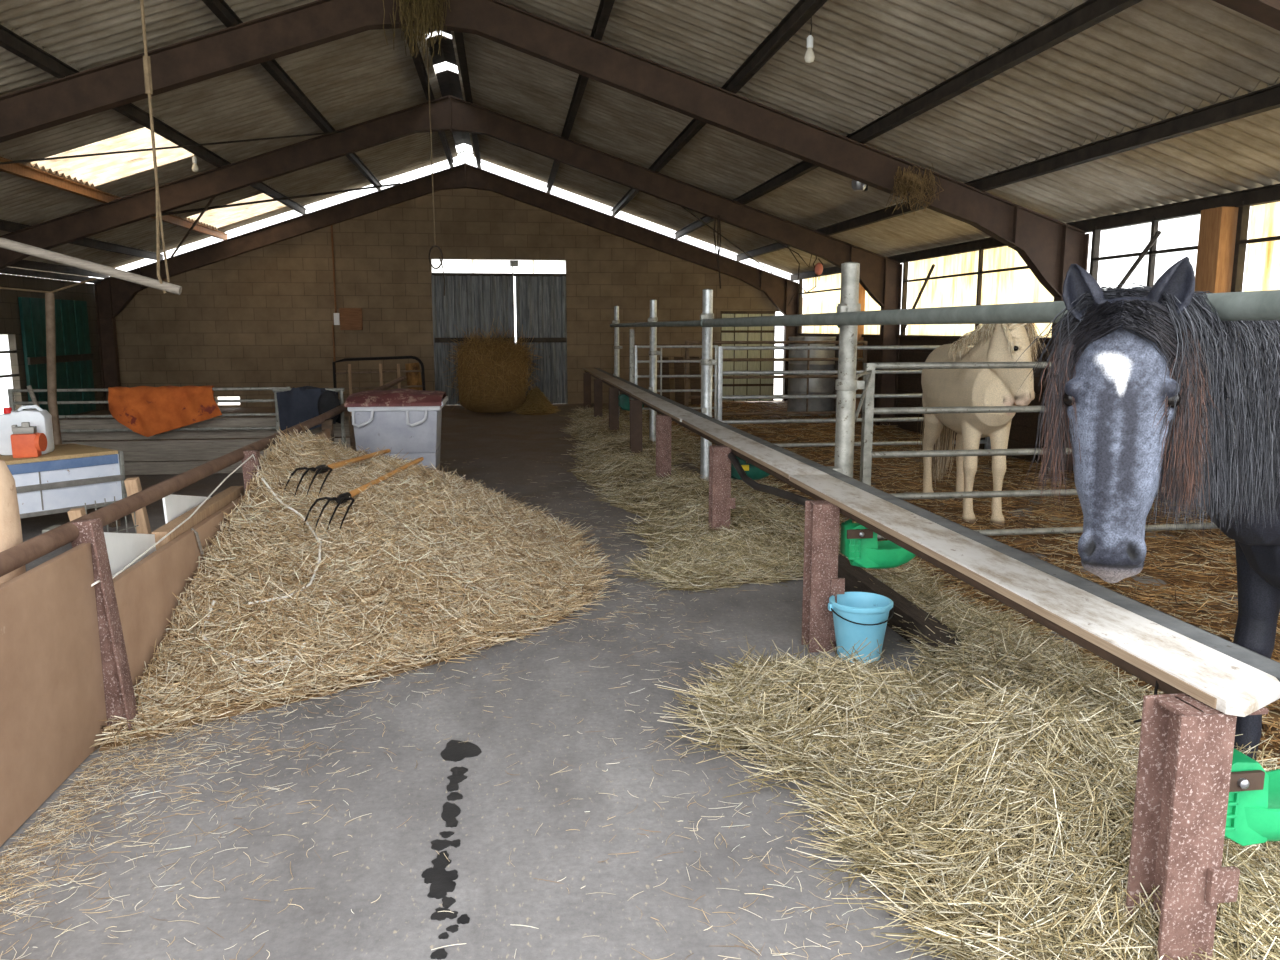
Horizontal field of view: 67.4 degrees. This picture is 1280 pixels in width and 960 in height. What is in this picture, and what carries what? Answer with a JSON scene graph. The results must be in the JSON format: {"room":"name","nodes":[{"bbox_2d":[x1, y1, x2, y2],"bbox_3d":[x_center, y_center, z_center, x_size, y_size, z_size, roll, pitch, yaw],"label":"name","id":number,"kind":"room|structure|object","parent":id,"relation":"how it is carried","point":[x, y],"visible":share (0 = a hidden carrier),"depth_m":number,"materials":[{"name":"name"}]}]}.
{"room":"farm building","nodes":[
{"label":"farm building","id":0,"kind":"room"},
{"bbox_2d":[0,274,104,418],"bbox_3d":[-9.313,-1.022,8.853,0.200,2.450,20.800,-1,9,-8],"label":"wall","id":1,"kind":"structure","parent":0,"point":[10,324],"depth_m":15.97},
{"bbox_2d":[0,334,18,414],"bbox_3d":[-10.171,-1.663,15.300,0.120,1.300,0.850,-1,9,-8],"label":"window","id":2,"kind":"structure","parent":1,"relation":"in","point":[6,375],"depth_m":15.49,"materials":[{"name":"white glass"}]},
{"bbox_2d":[18,297,95,414],"bbox_3d":[-10.289,-2.172,17.074,0.090,2.050,2.510,-1,9,-8],"label":"door","id":3,"kind":"structure","parent":1,"relation":"in","point":[74,370],"depth_m":17.10,"materials":[{"name":"green metal"}]},
{"bbox_2d":[115,188,802,407],"bbox_3d":[-3.591,-3.881,19.937,14.370,4.630,0.200,-1,9,-8],"label":"wall","id":4,"kind":"structure","parent":0,"point":[264,316],"depth_m":19.60,"materials":[{"name":"brick"}]},
{"bbox_2d":[331,225,362,360],"bbox_3d":[-5.968,-3.642,19.488,0.610,3.100,0.100,-1,9,-8],"label":"switch box","id":5,"kind":"object","parent":4,"relation":"attached to","point":[347,318],"visible":0.95,"depth_m":19.50,"materials":[{"name":"brown metal"}]},
{"bbox_2d":[334,313,339,324],"bbox_3d":[-6.168,-3.275,19.533,0.110,0.240,0.070,-1,9,-8],"label":"switch","id":6,"kind":"object","parent":5,"relation":"attached to","point":[336,315],"depth_m":19.50,"materials":[{"name":"white plastic"}]},
{"bbox_2d":[431,259,565,273],"bbox_3d":[-2.919,-4.430,19.919,2.760,0.280,0.050,-1,9,-8],"label":"window","id":7,"kind":"structure","parent":4,"relation":"in","point":[449,265],"depth_m":19.92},
{"bbox_2d":[431,260,567,404],"bbox_3d":[-2.909,-3.069,20.070,2.773,2.975,0.100,-1,9,-8],"label":"door","id":8,"kind":"structure","parent":4,"relation":"in","point":[470,301],"depth_m":20.02,"materials":[{"name":"metal"}]},
{"bbox_2d":[720,311,774,401],"bbox_3d":[2.321,-2.673,20.781,1.200,1.940,0.060,-1,9,-8],"label":"door","id":9,"kind":"structure","parent":4,"relation":"in","point":[760,333],"depth_m":20.78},
{"bbox_2d":[0,400,1237,959],"bbox_3d":[-2.183,0.148,9.683,14.700,0.120,22.500,-1,9,-8],"label":"floor","id":10,"kind":"structure","parent":0,"point":[498,897],"depth_m":3.18,"materials":[{"name":"concrete"}]},
{"bbox_2d":[0,460,25,584],"bbox_3d":[-2.365,0.487,3.445,0.300,1.160,0.300,-1,9,-8],"label":"stump","id":11,"kind":"object","parent":10,"relation":"on","point":[10,522],"visible":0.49,"depth_m":3.38,"materials":[{"name":"brown wood"}]},
{"bbox_2d":[26,385,38,408],"bbox_3d":[-6.226,-0.484,10.093,0.391,1.015,0.045,2,9,10],"label":"leaning stick","id":12,"kind":"object","parent":10,"relation":"on","point":[29,388],"visible":0.35,"depth_m":10.04,"materials":[{"name":"grey wood"}]},
{"bbox_2d":[45,293,61,444],"bbox_3d":[-5.659,-0.830,9.295,0.150,1.934,0.076,-1,9,-8],"label":"pole","id":13,"kind":"object","parent":10,"relation":"on","point":[49,297],"visible":0.6,"depth_m":9.22,"materials":[{"name":"grey metal"}]},
{"bbox_2d":[0,443,126,527],"bbox_3d":[-4.838,0.105,7.553,0.808,0.630,1.366,7,11,36],"label":"table","id":14,"kind":"object","parent":10,"relation":"on","point":[68,477],"visible":0.71,"depth_m":7.45,"materials":[{"name":"white wood"}]},
{"bbox_2d":[0,405,53,454],"bbox_3d":[-4.780,-0.393,7.462,0.340,0.380,0.180,-2,9,-15],"label":"jerrycan","id":15,"kind":"object","parent":14,"relation":"on","point":[38,417],"visible":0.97,"depth_m":7.38,"materials":[{"name":"white plastic"}]},
{"bbox_2d":[10,422,46,457],"bbox_3d":[-4.651,-0.307,7.288,0.208,0.265,0.156,-1,9,-8],"label":"canister","id":16,"kind":"object","parent":14,"relation":"on","point":[26,442],"visible":1,"depth_m":7.24,"materials":[{"name":"orange plastic"}]},
{"bbox_2d":[67,477,151,533],"bbox_3d":[-2.633,0.423,4.909,0.115,0.840,0.588,2,9,12],"label":"pallet","id":17,"kind":"object","parent":10,"relation":"on","point":[132,485],"visible":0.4,"depth_m":4.96,"materials":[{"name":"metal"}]},
{"bbox_2d":[104,532,155,575],"bbox_3d":[-2.278,0.532,4.256,0.012,0.811,0.889,-1,9,-8],"label":"board","id":18,"kind":"object","parent":10,"relation":"on","point":[122,548],"visible":0.08,"depth_m":4.25,"materials":[{"name":"white plastic"}]},
{"bbox_2d":[7,387,292,437],"bbox_3d":[-5.214,-0.516,10.327,2.840,0.950,0.040,-1,9,-8],"label":"gate","id":19,"kind":"object","parent":10,"relation":"on","point":[12,403],"visible":0.41,"depth_m":10.25,"materials":[{"name":"metal"}]},
{"bbox_2d":[108,385,221,436],"bbox_3d":[-5.069,-0.734,10.249,1.155,0.534,0.250,-1,9,-8],"label":"blanket","id":20,"kind":"object","parent":19,"relation":"on","point":[148,411],"visible":1,"depth_m":10.21,"materials":[{"name":"orange fabric"}]},
{"bbox_2d":[273,386,345,447],"bbox_3d":[-3.523,-0.510,10.297,0.727,0.987,0.366,1,9,7],"label":"rug","id":21,"kind":"object","parent":19,"relation":"hanging from","point":[293,406],"visible":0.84,"depth_m":10.13,"materials":[{"name":"blue fabric"}]},
{"bbox_2d":[162,494,211,523],"bbox_3d":[-2.489,0.368,5.433,0.012,0.766,1.039,-1,9,-8],"label":"board","id":22,"kind":"object","parent":10,"relation":"on","point":[174,506],"visible":0.04,"depth_m":5.07,"materials":[{"name":"white plastic"}]},
{"bbox_2d":[0,375,406,846],"bbox_3d":[-2.743,-0.116,8.182,0.235,0.879,15.600,-1,9,-8],"label":"barrier","id":23,"kind":"object","parent":10,"relation":"on","point":[73,653],"visible":0.61,"depth_m":3.58,"materials":[{"name":"wood"}]},
{"bbox_2d":[91,454,258,586],"bbox_3d":[-2.243,0.167,4.822,0.068,0.286,2.408,-1,9,-8],"label":"twine","id":24,"kind":"object","parent":23,"relation":"attached to","point":[217,487],"visible":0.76,"depth_m":4.59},
{"bbox_2d":[59,416,350,474],"bbox_3d":[-4.846,-0.395,10.613,3.200,0.660,0.120,-1,9,-8],"label":"wall","id":25,"kind":"structure","parent":10,"relation":"on","point":[172,455],"depth_m":10.53,"materials":[{"name":"wood"}]},
{"bbox_2d":[89,423,616,753],"bbox_3d":[-1.319,0.189,6.601,2.328,1.098,5.963,-1,9,-8],"label":"heap","id":26,"kind":"object","parent":10,"relation":"on","point":[425,567],"visible":0.91,"depth_m":5.09,"materials":[{"name":"beige plant"}]},
{"bbox_2d":[200,598,305,662],"bbox_3d":[-1.842,0.705,4.428,0.606,0.208,0.290,4,10,23],"label":"cord","id":27,"kind":"object","parent":26,"relation":"on","point":[213,601],"visible":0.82,"depth_m":4.34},
{"bbox_2d":[248,478,320,604],"bbox_3d":[-1.956,0.290,5.341,0.343,0.425,1.390,-3,9,-18],"label":"cord","id":28,"kind":"object","parent":26,"relation":"on","point":[263,480],"visible":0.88,"depth_m":5.29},
{"bbox_2d":[283,449,390,496],"bbox_3d":[-2.058,-0.116,6.822,0.242,0.146,1.879,0,9,2],"label":"pitchfork","id":29,"kind":"object","parent":26,"relation":"on","point":[320,469],"visible":0.98,"depth_m":6.21,"materials":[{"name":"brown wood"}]},
{"bbox_2d":[314,465,327,473],"bbox_3d":[-2.077,-0.070,6.255,0.060,0.060,0.132,0,9,3],"label":"socket","id":30,"kind":"object","parent":29,"relation":"attached to","point":[324,468],"depth_m":6.19,"materials":[{"name":"black metal"}]},
{"bbox_2d":[303,457,423,532],"bbox_3d":[-1.774,0.062,6.513,0.242,0.188,1.937,1,9,5],"label":"pitchfork","id":31,"kind":"object","parent":26,"relation":"on","point":[342,498],"visible":0.97,"depth_m":5.90,"materials":[{"name":"brown wood"}]},
{"bbox_2d":[336,492,351,503],"bbox_3d":[-1.826,0.112,5.910,0.060,0.060,0.131,1,9,5],"label":"socket","id":32,"kind":"object","parent":31,"relation":"attached to","point":[345,496],"depth_m":5.86,"materials":[{"name":"black metal"}]},
{"bbox_2d":[332,356,425,415],"bbox_3d":[-4.782,-1.731,17.657,1.656,1.099,0.056,-1,9,-8],"label":"rack","id":33,"kind":"object","parent":10,"relation":"on","point":[380,371],"visible":0.66,"depth_m":17.59,"materials":[{"name":"black metal"}]},
{"bbox_2d":[344,388,447,470],"bbox_3d":[-2.385,-0.418,9.554,0.910,0.978,0.854,-1,9,-8],"label":"bin","id":34,"kind":"object","parent":10,"relation":"on","point":[409,420],"visible":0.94,"depth_m":9.19,"materials":[{"name":"weathered galvanised steel"},{"name":"rusty red painted metal"}]},
{"bbox_2d":[405,362,421,389],"bbox_3d":[-4.243,-1.720,18.041,0.310,0.968,0.292,-1,9,-8],"label":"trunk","id":35,"kind":"object","parent":10,"relation":"on","point":[413,378],"visible":0.5,"depth_m":17.90,"materials":[{"name":"brown wood"}]},
{"bbox_2d":[94,161,798,409],"bbox_3d":[-3.592,-3.963,19.597,14.096,4.900,0.150,-1,9,-8],"label":"frame","id":36,"kind":"object","parent":10,"relation":"on","point":[112,295],"visible":0.78,"depth_m":19.16,"materials":[{"name":"red metal"}]},
{"bbox_2d":[152,183,400,216],"bbox_3d":[-6.482,-4.730,16.330,0.035,1.454,6.693,5,10,31],"label":"rod","id":37,"kind":"object","parent":36,"relation":"attached to","point":[394,184],"visible":0.75,"depth_m":16.58,"materials":[{"name":"black metal"}]},
{"bbox_2d":[171,197,214,257],"bbox_3d":[-7.515,-4.316,16.199,0.035,0.803,5.238,-6,11,-34],"label":"rod","id":38,"kind":"object","parent":37,"relation":"attached to","point":[212,198],"visible":0.65,"depth_m":16.23,"materials":[{"name":"black metal"}]},
{"bbox_2d":[421,740,481,959],"bbox_3d":[-0.607,1.125,3.119,0.157,0.003,1.344,-1,9,-8],"label":"wet stain","id":39,"kind":"object","parent":10,"relation":"on","point":[441,880],"visible":1,"depth_m":2.96,"materials":[{"name":"liquid"}]},
{"bbox_2d":[0,95,902,427],"bbox_3d":[-2.845,-3.131,14.284,14.096,4.917,0.150,-1,9,-8],"label":"frame","id":40,"kind":"object","parent":10,"relation":"on","point":[880,276],"visible":0.81,"depth_m":14.00,"materials":[{"name":"red metal"}]},
{"bbox_2d":[713,215,720,288],"bbox_3d":[1.188,-3.494,14.716,0.122,1.100,0.073,-1,9,-8],"label":"bundle","id":41,"kind":"object","parent":40,"relation":"hanging from","point":[717,251],"visible":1,"depth_m":14.69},
{"bbox_2d":[0,456,933,959],"bbox_3d":[-0.911,0.492,7.081,3.090,0.012,10.142,-1,9,-6],"label":"straw","id":42,"kind":"object","parent":10,"relation":"on","point":[103,778],"visible":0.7,"depth_m":3.24,"materials":[{"name":"beige plant"}]},
{"bbox_2d":[443,318,541,414],"bbox_3d":[-2.851,-2.193,18.246,2.016,1.820,2.194,1,9,4],"label":"hay bale","id":43,"kind":"object","parent":10,"relation":"on","point":[492,377],"visible":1,"depth_m":17.79,"materials":[{"name":"plant"}]},
{"bbox_2d":[511,387,560,414],"bbox_3d":[-2.002,-1.544,18.355,1.058,0.550,1.468,-1,9,-8],"label":"hay","id":44,"kind":"object","parent":10,"relation":"on","point":[542,406],"visible":0.95,"depth_m":18.12,"materials":[{"name":"plant"}]},
{"bbox_2d":[0,0,1089,471],"bbox_3d":[-2.164,-2.364,9.441,14.096,4.917,0.150,-1,9,-8],"label":"frame","id":45,"kind":"object","parent":10,"relation":"on","point":[1048,246],"visible":0.73,"depth_m":9.32,"materials":[{"name":"red metal"}]},
{"bbox_2d":[8,260,108,277],"bbox_3d":[-9.259,-2.581,9.687,0.080,0.130,19.300,-1,9,-8],"label":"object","id":46,"kind":"structure","parent":45,"relation":"attached to","point":[25,264],"depth_m":16.78,"materials":[{"name":"brown wood"}]},
{"bbox_2d":[0,157,228,239],"bbox_3d":[-6.981,-3.385,9.880,0.080,0.130,19.300,-1,9,-8],"label":"roof purlin","id":47,"kind":"structure","parent":45,"relation":"attached to","point":[18,169],"depth_m":12.49,"materials":[{"name":"brown wood"}]},
{"bbox_2d":[383,0,450,65],"bbox_3d":[-2.061,-4.357,8.961,0.546,0.895,0.435,3,10,19],"label":"nest","id":48,"kind":"object","parent":45,"relation":"hanging from","point":[420,22],"visible":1,"depth_m":8.93,"materials":[{"name":"plant"}]},
{"bbox_2d":[454,31,480,168],"bbox_3d":[-1.979,-4.972,10.332,0.080,0.130,19.300,-1,9,-8],"label":"roof purlin","id":49,"kind":"structure","parent":45,"relation":"attached to","point":[459,40],"depth_m":12.54,"materials":[{"name":"metal"}]},
{"bbox_2d":[426,33,444,295],"bbox_3d":[-2.215,-3.475,10.280,0.169,2.950,0.075,-1,9,-8],"label":"rope","id":50,"kind":"object","parent":49,"relation":"hanging from","point":[434,245],"visible":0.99,"depth_m":10.33,"materials":[{"name":"brown fabric"}]},
{"bbox_2d":[885,164,941,216],"bbox_3d":[2.805,-2.966,9.885,0.616,0.532,0.513,-1,9,-8],"label":"tuft","id":51,"kind":"object","parent":45,"relation":"attached to","point":[910,178],"visible":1,"depth_m":9.86,"materials":[{"name":"plant"}]},
{"bbox_2d":[659,357,669,398],"bbox_3d":[0.502,-2.003,19.686,0.201,1.014,0.441,-1,9,-4],"label":"board","id":52,"kind":"object","parent":10,"relation":"on","point":[665,366],"visible":0.56,"depth_m":19.69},
{"bbox_2d":[674,357,684,404],"bbox_3d":[0.821,-2.042,19.929,0.201,1.014,0.441,-1,9,-4],"label":"board","id":53,"kind":"object","parent":10,"relation":"on","point":[678,367],"visible":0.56,"depth_m":19.91,"materials":[{"name":"brown wood"}]},
{"bbox_2d":[690,357,700,404],"bbox_3d":[1.154,-2.065,20.074,0.201,1.014,0.441,-1,9,-4],"label":"board","id":54,"kind":"object","parent":10,"relation":"on","point":[694,367],"visible":0.66,"depth_m":20.05,"materials":[{"name":"brown wood"}]},
{"bbox_2d":[685,341,866,417],"bbox_3d":[2.320,-1.675,16.314,3.156,1.366,0.056,-1,9,-8],"label":"gate","id":55,"kind":"object","parent":10,"relation":"on","point":[864,359],"visible":0.56,"depth_m":16.27,"materials":[{"name":"silver metal"}]},
{"bbox_2d":[787,337,835,416],"bbox_3d":[3.161,-1.915,17.723,0.860,1.440,0.860,-1,9,-8],"label":"tank","id":56,"kind":"object","parent":10,"relation":"on","point":[796,386],"visible":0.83,"depth_m":17.39,"materials":[{"name":"grey metal"}]},
{"bbox_2d":[717,345,990,448],"bbox_3d":[2.717,-0.988,11.981,3.576,1.364,0.056,-1,9,-8],"label":"gate","id":57,"kind":"object","parent":10,"relation":"on","point":[720,372],"visible":0.42,"depth_m":11.86,"materials":[{"name":"metal"}]},
{"bbox_2d":[828,592,893,663],"bbox_3d":[1.077,0.727,4.701,0.324,0.290,0.307,-1,9,-8],"label":"bucket","id":58,"kind":"object","parent":10,"relation":"on","point":[857,616],"visible":0.9,"depth_m":4.61,"materials":[{"name":"blue plastic"}]},
{"bbox_2d":[838,553,968,658],"bbox_3d":[1.375,0.666,5.614,0.177,0.128,2.200,-1,9,-8],"label":"sleeper","id":59,"kind":"object","parent":10,"relation":"on","point":[910,613],"visible":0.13,"depth_m":5.11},
{"bbox_2d":[559,401,1279,959],"bbox_3d":[1.841,-0.307,11.310,5.626,0.748,18.681,-1,9,-8],"label":"bedding","id":60,"kind":"object","parent":10,"relation":"on","point":[1000,804],"visible":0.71,"depth_m":3.27,"materials":[{"name":"plant"}]},
{"bbox_2d":[620,399,1279,770],"bbox_3d":[2.571,-0.348,11.758,4.229,0.206,17.873,-1,9,-8],"label":"straw","id":61,"kind":"object","parent":60,"relation":"on","point":[1192,590],"visible":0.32,"depth_m":7.22,"materials":[{"name":"brown plant"}]},
{"bbox_2d":[917,323,1048,526],"bbox_3d":[2.796,-0.608,8.277,0.676,1.772,2.043,-1,9,-5],"label":"horse","id":62,"kind":"object","parent":61,"relation":"on","point":[993,342],"visible":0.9,"depth_m":7.67},
{"bbox_2d":[583,368,1279,959],"bbox_3d":[0.190,-0.499,10.885,0.421,0.782,18.400,-1,9,-8],"label":"barrier","id":63,"kind":"object","parent":10,"relation":"on","point":[1208,680],"visible":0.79,"depth_m":2.60,"materials":[{"name":"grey wood"}]},
{"bbox_2d":[618,394,643,410],"bbox_3d":[-0.122,-1.107,13.709,0.360,0.240,0.190,-1,9,-8],"label":"bowl","id":64,"kind":"object","parent":63,"relation":"attached to","point":[623,400],"visible":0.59,"depth_m":13.62,"materials":[{"name":"green plastic"}]},
{"bbox_2d":[731,455,769,479],"bbox_3d":[0.825,-0.116,7.253,0.360,0.240,0.190,-1,9,-8],"label":"bowl","id":65,"kind":"object","parent":63,"relation":"attached to","point":[752,471],"visible":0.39,"depth_m":7.17,"materials":[{"name":"green plastic"}]},
{"bbox_2d":[728,451,811,505],"bbox_3d":[0.794,0.013,5.993,0.046,0.188,2.306,-1,9,-8],"label":"pipe","id":66,"kind":"object","parent":63,"relation":"attached to","point":[798,499],"visible":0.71,"depth_m":5.99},
{"bbox_2d":[840,519,915,568],"bbox_3d":[1.183,0.276,4.762,0.385,0.336,0.203,-1,9,-8],"label":"bowl","id":67,"kind":"object","parent":63,"relation":"attached to","point":[860,544],"visible":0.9,"depth_m":4.70,"materials":[{"name":"green plastic"}]},
{"bbox_2d":[1224,748,1279,845],"bbox_3d":[1.526,0.726,2.367,0.385,0.336,0.203,-1,9,-8],"label":"bowl","id":68,"kind":"object","parent":63,"relation":"attached to","point":[1253,810],"visible":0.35,"depth_m":2.30,"materials":[{"name":"green plastic"}]},
{"bbox_2d":[610,262,1279,480],"bbox_3d":[0.806,-0.699,8.333,0.268,1.975,17.500,-1,9,-8],"label":"fence","id":69,"kind":"object","parent":10,"relation":"on","point":[1247,305],"visible":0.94,"depth_m":5.58,"materials":[{"name":"metal"}]},
{"bbox_2d":[635,345,717,418],"bbox_3d":[0.572,-1.467,15.181,1.320,1.310,0.040,-1,9,-8],"label":"gate","id":70,"kind":"object","parent":69,"relation":"attached to","point":[660,361],"visible":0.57,"depth_m":15.13,"materials":[{"name":"metal"}]},
{"bbox_2d":[855,362,1218,538],"bbox_3d":[2.992,-0.186,6.995,4.158,1.339,0.916,-4,10,-22],"label":"gate","id":71,"kind":"object","parent":10,"relation":"on","point":[866,402],"visible":0.49,"depth_m":6.94,"materials":[{"name":"metal"}]},
{"bbox_2d":[1015,256,1279,760],"bbox_3d":[2.239,0.206,3.239,2.671,1.780,0.813,-4,10,-25],"label":"horse","id":72,"kind":"object","parent":10,"relation":"on","point":[1147,385],"visible":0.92,"depth_m":2.50},
{"bbox_2d":[1213,0,1279,30],"bbox_3d":[-1.421,-1.527,4.158,14.096,4.917,0.150,-1,9,-8],"label":"frame","id":73,"kind":"object","parent":10,"relation":"on","point":[1267,12],"visible":1,"depth_m":4.67,"materials":[{"name":"red metal"}]},
{"bbox_2d":[0,267,100,283],"bbox_3d":[-9.239,-2.425,9.561,0.100,0.100,19.000,-1,9,-8],"label":"beam","id":74,"kind":"structure","parent":73,"relation":"attached to","point":[8,270],"depth_m":16.44,"materials":[{"name":"brown wood"}]},
{"bbox_2d":[0,219,163,259],"bbox_3d":[-8.220,-2.948,9.775,0.080,0.130,19.300,-1,9,-8],"label":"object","id":75,"kind":"structure","parent":73,"relation":"attached to","point":[8,226],"depth_m":16.27,"materials":[{"name":"brown wood"}]},
{"bbox_2d":[0,24,307,214],"bbox_3d":[-5.446,-3.926,10.010,0.080,0.130,19.300,-1,9,-8],"label":"roof purlin","id":76,"kind":"structure","parent":73,"relation":"attached to","point":[10,41],"depth_m":10.43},
{"bbox_2d":[192,154,198,171],"bbox_3d":[-5.833,-4.168,12.575,0.084,0.260,0.084,-1,9,-8],"label":"light bulb","id":77,"kind":"object","parent":76,"relation":"hanging from","point":[194,159],"visible":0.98,"depth_m":12.56,"materials":[{"name":"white glass"}]},
{"bbox_2d":[202,0,381,190],"bbox_3d":[-3.960,-4.450,10.136,0.080,0.130,19.300,-1,9,-8],"label":"roof purlin","id":78,"kind":"structure","parent":73,"relation":"attached to","point":[221,9],"depth_m":11.33,"materials":[{"name":"brown wood"}]},
{"bbox_2d":[0,131,344,164],"bbox_3d":[-6.057,-3.812,11.169,0.021,1.504,6.444,6,11,35],"label":"rod","id":79,"kind":"object","parent":78,"relation":"attached to","point":[215,143],"visible":1,"depth_m":11.56,"materials":[{"name":"black metal"}]},
{"bbox_2d":[403,28,453,167],"bbox_3d":[-2.524,-4.957,10.258,0.080,0.130,19.300,-1,9,-8],"label":"roof purlin","id":80,"kind":"structure","parent":73,"relation":"attached to","point":[418,61],"depth_m":12.83,"materials":[{"name":"brown wood"}]},
{"bbox_2d":[546,0,614,192],"bbox_3d":[-0.593,-4.543,10.595,0.080,0.130,19.300,-1,9,-8],"label":"roof purlin","id":81,"kind":"structure","parent":73,"relation":"attached to","point":[605,6],"depth_m":11.41,"materials":[{"name":"brown wood"}]},
{"bbox_2d":[611,0,827,216],"bbox_3d":[0.745,-4.130,10.848,0.080,0.130,19.300,-1,9,-8],"label":"roof purlin","id":82,"kind":"structure","parent":73,"relation":"attached to","point":[803,10],"depth_m":8.75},
{"bbox_2d":[682,207,771,272],"bbox_3d":[1.350,-4.528,17.412,0.024,1.223,6.248,5,10,27],"label":"rod","id":83,"kind":"object","parent":82,"relation":"attached to","point":[682,207],"visible":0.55,"depth_m":17.96,"materials":[{"name":"black metal"}]},
{"bbox_2d":[804,17,814,62],"bbox_3d":[1.296,-3.391,7.312,0.084,0.411,0.084,-1,9,-8],"label":"light bulb","id":84,"kind":"object","parent":82,"relation":"hanging from","point":[809,57],"visible":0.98,"depth_m":7.30,"materials":[{"name":"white glass"}]},
{"bbox_2d":[673,0,1142,238],"bbox_3d":[2.082,-3.716,11.101,0.080,0.130,19.300,-1,9,-8],"label":"roof purlin","id":85,"kind":"structure","parent":73,"relation":"attached to","point":[1089,13],"depth_m":7.40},
{"bbox_2d":[852,180,867,190],"bbox_3d":[2.344,-3.278,10.237,0.165,0.374,0.160,-1,9,-8],"label":"lamp","id":86,"kind":"object","parent":85,"relation":"hanging from","point":[856,186],"visible":0.5,"depth_m":10.21,"materials":[{"name":"metal"}]},
{"bbox_2d":[735,83,1279,260],"bbox_3d":[3.419,-3.302,11.355,0.080,0.130,19.300,-1,9,-8],"label":"roof purlin","id":87,"kind":"structure","parent":73,"relation":"attached to","point":[1266,99],"depth_m":7.92,"materials":[{"name":"metal"}]},
{"bbox_2d":[776,241,822,305],"bbox_3d":[2.499,-3.267,15.136,0.811,1.029,0.117,-1,9,-8],"label":"bundle","id":88,"kind":"object","parent":87,"relation":"hanging from","point":[818,268],"visible":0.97,"depth_m":15.15,"materials":[{"name":"brown wicker"}]},
{"bbox_2d":[789,183,1279,280],"bbox_3d":[4.627,-2.929,11.584,0.080,0.130,19.300,-1,9,-8],"label":"roof purlin","id":89,"kind":"structure","parent":73,"relation":"attached to","point":[1270,193],"depth_m":9.52,"materials":[{"name":"metal"}]},
{"bbox_2d":[0,0,1279,281],"bbox_3d":[-2.519,-3.885,10.428,14.912,2.629,19.306,-1,9,-8],"label":"ceiling","id":90,"kind":"structure","parent":0,"point":[1149,62],"depth_m":9.36,"materials":[{"name":"grey metal"}]},
{"bbox_2d":[0,278,95,292],"bbox_3d":[-7.619,-2.417,11.210,2.209,0.453,0.044,-5,10,-29],"label":"rope","id":91,"kind":"object","parent":90,"relation":"hanging from","point":[92,279],"visible":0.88,"depth_m":11.51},
{"bbox_2d":[0,0,181,294],"bbox_3d":[-4.027,-2.443,5.175,2.750,2.827,0.067,-1,9,-8],"label":"pole","id":92,"kind":"object","parent":90,"relation":"hanging from","point":[8,244],"visible":1,"depth_m":5.47,"materials":[{"name":"grey metal"}]},
{"bbox_2d":[31,127,193,185],"bbox_3d":[-6.587,-4.150,12.216,1.652,0.615,2.141,-1,9,-8],"label":"window","id":93,"kind":"structure","parent":90,"relation":"attached to","point":[100,169],"depth_m":12.23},
{"bbox_2d":[187,193,285,227],"bbox_3d":[-7.374,-5.037,17.818,1.652,0.615,2.294,-1,9,-8],"label":"window","id":94,"kind":"structure","parent":90,"relation":"attached to","point":[219,217],"depth_m":17.86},
{"bbox_2d":[425,28,472,153],"bbox_3d":[-2.247,-5.192,10.259,0.683,0.122,19.300,-1,9,-8],"label":"trim","id":95,"kind":"structure","parent":90,"relation":"attached to","point":[449,82],"depth_m":13.66,"materials":[{"name":"metal"}]},
{"bbox_2d":[798,336,1172,496],"bbox_3d":[4.891,-0.833,10.880,0.120,1.442,20.800,-1,9,-8],"label":"wall","id":96,"kind":"structure","parent":0,"point":[1023,434],"depth_m":14.52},
{"bbox_2d":[798,273,880,334],"bbox_3d":[3.778,-3.326,17.969,0.110,1.170,5.100,-1,9,-8],"label":"window","id":97,"kind":"structure","parent":96,"relation":"in","point":[825,297],"depth_m":19.07,"materials":[{"name":"white glass"}]},
{"bbox_2d":[856,283,864,417],"bbox_3d":[3.825,-2.398,16.998,0.180,2.620,0.250,-1,9,-8],"label":"post","id":98,"kind":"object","parent":96,"relation":"in","point":[860,332],"depth_m":16.86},
{"bbox_2d":[795,333,1050,341],"bbox_3d":[4.861,-1.567,10.759,0.220,0.050,20.800,-1,9,-8],"label":"trim","id":99,"kind":"structure","parent":96,"relation":"on","point":[796,334],"depth_m":14.79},
{"bbox_2d":[900,246,1053,337],"bbox_3d":[4.469,-2.520,12.879,0.159,1.170,4.600,-1,9,-8],"label":"window","id":100,"kind":"structure","parent":96,"relation":"in","point":[999,275],"depth_m":13.16,"materials":[{"name":"white glass"}]},
{"bbox_2d":[1089,206,1216,288],"bbox_3d":[4.957,-1.970,9.406,0.159,1.170,1.800,-1,9,-8],"label":"window","id":101,"kind":"structure","parent":96,"relation":"in","point":[1139,253],"depth_m":9.52,"materials":[{"name":"white glass"}]},
{"bbox_2d":[1175,207,1238,503],"bbox_3d":[5.020,-1.052,8.502,0.180,2.620,0.260,-1,9,-8],"label":"post","id":102,"kind":"object","parent":96,"relation":"in","point":[1218,226],"depth_m":8.27,"materials":[{"name":"brown wood"}]},
{"bbox_2d":[1231,201,1279,291],"bbox_3d":[5.348,-1.558,6.802,0.110,1.170,2.970,-1,9,-8],"label":"window","id":103,"kind":"structure","parent":96,"relation":"in","point":[1262,270],"depth_m":8.09,"materials":[{"name":"glass"}]},
{"label":"outside","id":104,"kind":"structure","parent":0,"visible":0},
{"bbox_2d":[218,351,782,404],"bbox_3d":[-1.375,0.241,10.066,120.000,0.175,120.000,-1,9,-8],"label":"ground","id":105,"kind":"structure","parent":104,"point":[778,365],"depth_m":29.68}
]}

